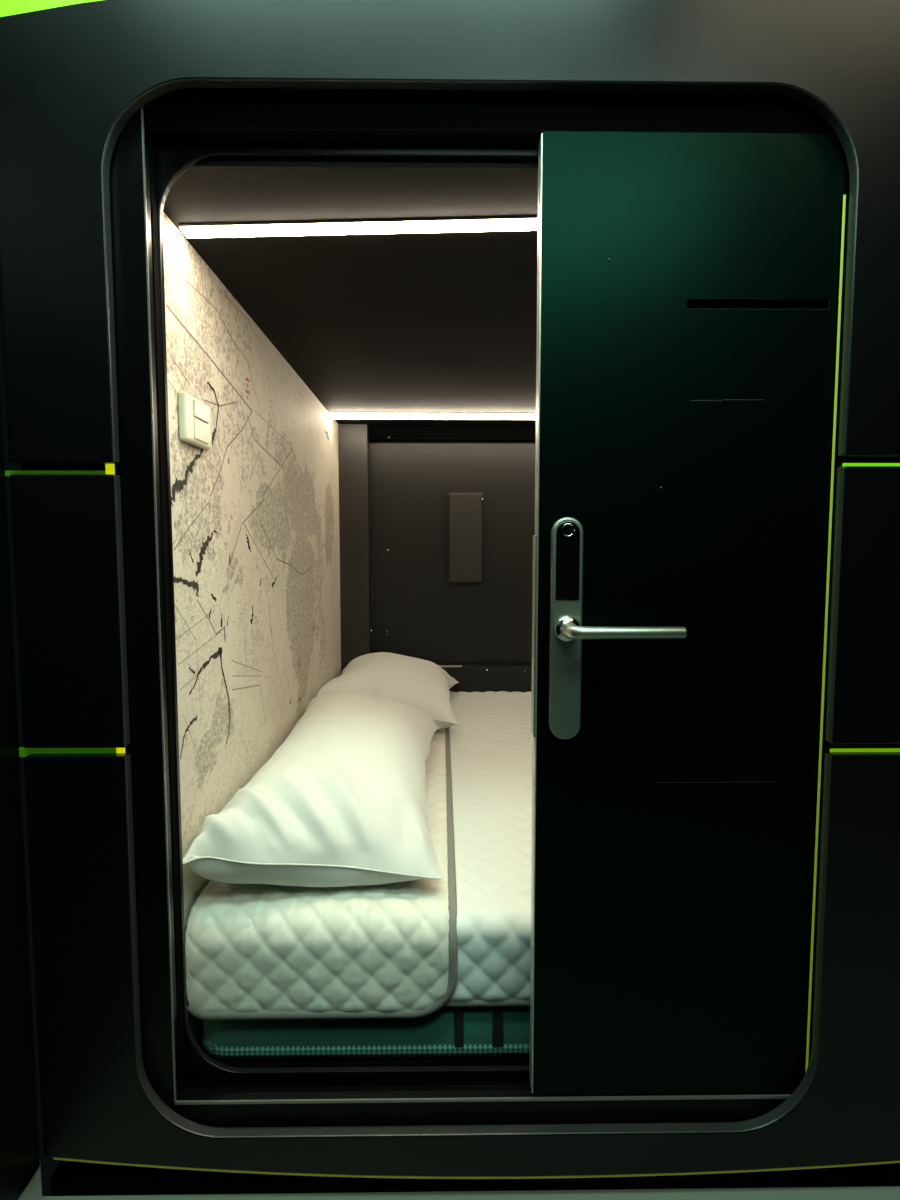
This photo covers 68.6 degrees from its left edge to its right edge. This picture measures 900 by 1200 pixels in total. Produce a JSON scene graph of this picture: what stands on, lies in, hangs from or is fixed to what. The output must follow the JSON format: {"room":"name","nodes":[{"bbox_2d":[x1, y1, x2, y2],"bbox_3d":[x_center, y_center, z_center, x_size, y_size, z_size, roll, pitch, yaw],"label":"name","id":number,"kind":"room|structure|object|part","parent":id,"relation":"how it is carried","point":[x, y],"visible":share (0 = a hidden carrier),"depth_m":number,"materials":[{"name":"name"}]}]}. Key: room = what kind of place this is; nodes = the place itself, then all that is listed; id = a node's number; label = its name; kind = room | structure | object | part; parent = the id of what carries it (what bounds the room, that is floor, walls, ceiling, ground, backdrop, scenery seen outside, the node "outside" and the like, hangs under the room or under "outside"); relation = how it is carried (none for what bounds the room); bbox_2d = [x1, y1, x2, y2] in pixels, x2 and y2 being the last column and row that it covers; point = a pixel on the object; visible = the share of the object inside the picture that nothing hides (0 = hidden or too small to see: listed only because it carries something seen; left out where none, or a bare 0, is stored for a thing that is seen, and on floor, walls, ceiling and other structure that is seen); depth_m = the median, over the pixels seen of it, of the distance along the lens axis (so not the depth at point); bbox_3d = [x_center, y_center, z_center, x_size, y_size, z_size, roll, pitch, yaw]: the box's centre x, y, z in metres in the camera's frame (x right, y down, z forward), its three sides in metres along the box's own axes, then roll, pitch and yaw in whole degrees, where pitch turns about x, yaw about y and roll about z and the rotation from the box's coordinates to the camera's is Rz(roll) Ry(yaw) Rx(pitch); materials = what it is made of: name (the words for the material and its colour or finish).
{"room":"capsule hotel corridor","nodes":[
{"label":"capsule hotel corridor","id":0,"kind":"room"},
{"bbox_2d":[0,380,39,1199],"bbox_3d":[-0.600,-0.017,0.223,0.099,1.800,1.262,0,4,-1],"label":"wall","id":1,"kind":"structure","parent":0,"point":[19,1137],"depth_m":0.84,"materials":[{"name":"black"}]},
{"bbox_2d":[18,1165,41,1199],"bbox_3d":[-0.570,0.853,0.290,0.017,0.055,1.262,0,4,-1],"label":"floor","id":2,"kind":"structure","parent":1,"relation":"attached to","point":[33,1191],"depth_m":0.90,"materials":[{"name":"grey"}]},
{"bbox_2d":[187,999,203,1042],"bbox_3d":[-0.461,0.007,1.865,0.040,1.385,1.900,0,4,-1],"label":"wall","id":3,"kind":"structure","parent":0,"point":[196,1025],"depth_m":1.12,"materials":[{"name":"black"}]},
{"bbox_2d":[162,212,340,931],"bbox_3d":[-0.439,-0.071,1.840,0.003,1.144,1.858,0,4,-1],"label":"wall mural","id":4,"kind":"object","parent":3,"relation":"attached to","point":[256,541],"visible":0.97,"depth_m":1.34,"materials":[{"name":"grey paper"}]},
{"bbox_2d":[178,392,210,449],"bbox_3d":[-0.421,-0.295,1.094,0.018,0.075,0.112,0,4,-1],"label":"wall switch","id":5,"kind":"object","parent":4,"relation":"attached to","point":[194,415],"visible":1,"depth_m":1.07,"materials":[{"name":"beige plastic"}]},
{"bbox_2d":[155,141,538,1086],"bbox_3d":[0.394,0.038,0.919,1.690,1.475,0.010,0,4,-1],"label":"door frame","id":6,"kind":"structure","parent":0,"point":[173,158],"depth_m":0.91,"materials":[{"name":"black metal"}]},
{"bbox_2d":[163,158,537,425],"bbox_3d":[0.569,-0.663,1.807,2.018,0.040,1.860,0,4,-1],"label":"ceiling","id":7,"kind":"structure","parent":0,"point":[441,321],"depth_m":1.23,"materials":[{"name":"black"}]},
{"bbox_2d":[179,215,537,237],"bbox_3d":[0.574,-0.578,0.996,1.993,0.007,0.034,0,4,3],"label":"light strip","id":8,"kind":"object","parent":7,"relation":"attached to","point":[496,223],"visible":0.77,"depth_m":1.02,"materials":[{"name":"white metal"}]},
{"bbox_2d":[330,412,535,419],"bbox_3d":[0.554,-0.680,2.442,1.991,0.022,0.022,0,4,0],"label":"light strip","id":9,"kind":"object","parent":7,"relation":"attached to","point":[333,415],"visible":0.44,"depth_m":2.43,"materials":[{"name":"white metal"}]},
{"bbox_2d":[197,1034,529,1067],"bbox_3d":[0.569,0.714,1.911,2.018,0.037,1.860,0,4,-1],"label":"floor","id":10,"kind":"structure","parent":0,"point":[468,1061],"depth_m":1.08,"materials":[{"name":"black"}]},
{"bbox_2d":[202,1007,529,1059],"bbox_3d":[0.523,0.575,1.926,1.912,0.238,1.691,0,4,-1],"label":"bed base","id":11,"kind":"object","parent":10,"relation":"on","point":[450,1032],"visible":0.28,"depth_m":1.08,"materials":[{"name":"teal fabric"}]},
{"bbox_2d":[185,727,457,1020],"bbox_3d":[-0.216,0.523,1.897,0.435,0.179,1.702,0,4,-1],"label":"mattress","id":12,"kind":"object","parent":11,"relation":"on","point":[390,950],"visible":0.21,"depth_m":1.06,"materials":[{"name":"beige fabric"}]},
{"bbox_2d":[183,692,441,886],"bbox_3d":[-0.219,0.367,1.511,0.404,0.187,1.032,0,4,-1],"label":"pillow","id":13,"kind":"object","parent":12,"relation":"on","point":[342,801],"visible":1,"depth_m":1.14,"materials":[{"name":"white fabric"}]},
{"bbox_2d":[316,652,459,728],"bbox_3d":[-0.197,0.298,2.381,0.478,0.193,0.737,0,4,-1],"label":"pillow","id":14,"kind":"object","parent":12,"relation":"on","point":[423,685],"visible":0.77,"depth_m":2.13,"materials":[{"name":"white fabric"}]},
{"bbox_2d":[215,691,532,1007],"bbox_3d":[0.520,0.520,1.914,1.897,0.158,1.701,0,4,-1],"label":"mattress","id":15,"kind":"object","parent":11,"relation":"on","point":[491,748],"visible":0.18,"depth_m":1.31,"materials":[{"name":"white fabric"}]},
{"bbox_2d":[338,424,535,692],"bbox_3d":[0.558,-0.062,2.765,2.018,1.385,0.120,0,4,-1],"label":"wall","id":16,"kind":"structure","parent":0,"point":[397,596],"depth_m":2.76,"materials":[{"name":"black laminate"}]},
{"bbox_3d":[-0.391,-0.158,2.726,0.118,1.104,0.080,0,4,-1],"label":"corner post","id":17,"kind":"part","parent":16,"relation":"part of","materials":[{"name":"black laminate"}]},
{"bbox_3d":[0.000,0.276,2.752,0.100,0.005,0.024,0,4,-1],"label":"catch plate","id":18,"kind":"part","parent":16,"relation":"part of","materials":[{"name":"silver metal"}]},
{"bbox_3d":[0.617,-0.683,2.716,1.899,0.056,0.045,0,4,-1],"label":"rail","id":19,"kind":"part","parent":16,"relation":"part of","materials":[{"name":"black"}]},
{"bbox_2d":[448,493,482,582],"bbox_3d":[0.064,-0.256,2.736,0.145,0.369,0.056,0,4,-1],"label":"wall box","id":20,"kind":"object","parent":16,"relation":"attached to","point":[465,510],"visible":1,"depth_m":2.71,"materials":[{"name":"black laminate"}]},
{"bbox_3d":[0.617,0.333,2.788,1.899,0.115,0.055,0,4,-1],"label":"rail","id":21,"kind":"part","parent":16,"relation":"part of","materials":[{"name":"black laminate"}]},
{"bbox_2d":[0,0,899,1195],"bbox_3d":[0.316,0.035,0.914,1.747,1.593,0.110,0,4,-1],"label":"wall","id":22,"kind":"structure","parent":0,"point":[72,77],"depth_m":0.85,"materials":[{"name":"black"}]},
{"bbox_2d":[0,0,100,16],"bbox_3d":[0.316,-0.726,0.828,1.747,0.141,0.017,0,4,-1],"label":"light strip","id":23,"kind":"object","parent":22,"relation":"attached to","point":[7,7],"visible":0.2,"depth_m":0.81,"materials":[{"name":"green plastic"}]},
{"bbox_2d":[5,464,114,475],"bbox_3d":[-0.508,-0.171,0.854,0.148,0.028,0.007,0,4,-1],"label":"light strip","id":24,"kind":"object","parent":22,"relation":"attached to","point":[110,469],"visible":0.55,"depth_m":0.85,"materials":[{"name":"green plastic"}]},
{"bbox_3d":[-0.491,0.017,0.856,0.132,0.354,0.017,0,4,-1],"label":"cladding panel","id":25,"kind":"part","parent":22,"relation":"part of","materials":[{"name":"black"}]},
{"bbox_2d":[19,747,124,756],"bbox_3d":[-0.508,0.201,0.883,0.148,0.025,0.007,0,4,-1],"label":"light strip","id":26,"kind":"object","parent":22,"relation":"attached to","point":[23,752],"visible":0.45,"depth_m":0.88,"materials":[{"name":"green plastic"}]},
{"bbox_3d":[0.316,-0.465,0.830,1.747,0.583,0.017,0,4,-1],"label":"cladding panel","id":27,"kind":"part","parent":22,"relation":"part of","materials":[{"name":"black"}]},
{"bbox_3d":[0.316,0.501,0.903,1.747,0.597,0.017,0,4,-1],"label":"cladding panel","id":28,"kind":"part","parent":22,"relation":"part of","materials":[{"name":"black"}]},
{"bbox_2d":[104,88,834,1127],"bbox_3d":[0.320,0.058,0.897,1.538,1.429,0.035,0,4,-1],"label":"trim","id":29,"kind":"structure","parent":22,"relation":"attached to","point":[188,114],"depth_m":0.86,"materials":[{"name":"black"}]},
{"bbox_3d":[-0.416,0.039,0.878,0.066,1.389,0.016,0,4,-1],"label":"jamb post","id":30,"kind":"part","parent":29,"relation":"part of","materials":[{"name":"black"}]},
{"bbox_3d":[-0.415,0.038,0.895,0.067,1.389,0.018,0,4,-1],"label":"jamb post","id":31,"kind":"part","parent":29,"relation":"part of","materials":[{"name":"black"}]},
{"bbox_3d":[0.353,0.734,0.949,1.472,0.072,0.034,0,4,-1],"label":"sill","id":32,"kind":"part","parent":29,"relation":"part of","materials":[{"name":"black"}]},
{"bbox_2d":[53,1157,899,1178],"bbox_3d":[0.322,0.764,0.922,1.735,0.080,0.009,0,4,-1],"label":"light strip","id":33,"kind":"object","parent":22,"relation":"attached to","point":[54,1158],"visible":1,"depth_m":0.92,"materials":[{"name":"yellow"}]},
{"bbox_2d":[529,131,899,1094],"bbox_3d":[0.591,0.054,0.867,0.957,1.293,0.096,0,4,-1],"label":"door","id":34,"kind":"structure","parent":22,"relation":"in","point":[688,282],"depth_m":0.88,"materials":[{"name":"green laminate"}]},
{"bbox_3d":[0.218,0.040,0.839,0.149,0.021,0.052,0,4,-1],"label":"lever","id":35,"kind":"part","parent":34,"relation":"part of","materials":[{"name":"silver metal"}]},
{"bbox_2d":[805,194,845,1072],"bbox_3d":[0.501,0.076,0.883,0.003,1.185,0.002,0,4,-1],"label":"light strip","id":36,"kind":"object","parent":22,"relation":"attached to","point":[844,195],"visible":1,"depth_m":0.88,"materials":[{"name":"yellow"}]},
{"bbox_3d":[0.847,0.009,0.872,0.684,0.364,0.017,0,4,-1],"label":"cladding panel","id":37,"kind":"part","parent":22,"relation":"part of","materials":[{"name":"black"}]},
{"bbox_2d":[830,748,899,751],"bbox_3d":[0.851,0.205,0.896,0.676,0.010,0.001,0,4,-1],"label":"light strip","id":38,"kind":"object","parent":22,"relation":"attached to","point":[856,749],"visible":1,"depth_m":0.89,"materials":[{"name":"green plastic"}]},
{"bbox_2d":[842,463,899,466],"bbox_3d":[0.851,-0.174,0.868,0.676,0.010,0.001,0,4,-1],"label":"light strip","id":39,"kind":"object","parent":22,"relation":"attached to","point":[844,464],"visible":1,"depth_m":0.86,"materials":[{"name":"green plastic"}]},
{"bbox_2d":[40,1186,899,1199],"bbox_3d":[0.202,0.935,-0.096,3.600,0.050,2.063,0,4,-1],"label":"floor","id":40,"kind":"structure","parent":0,"point":[880,1192],"depth_m":0.92,"materials":[{"name":"grey"}]}
]}

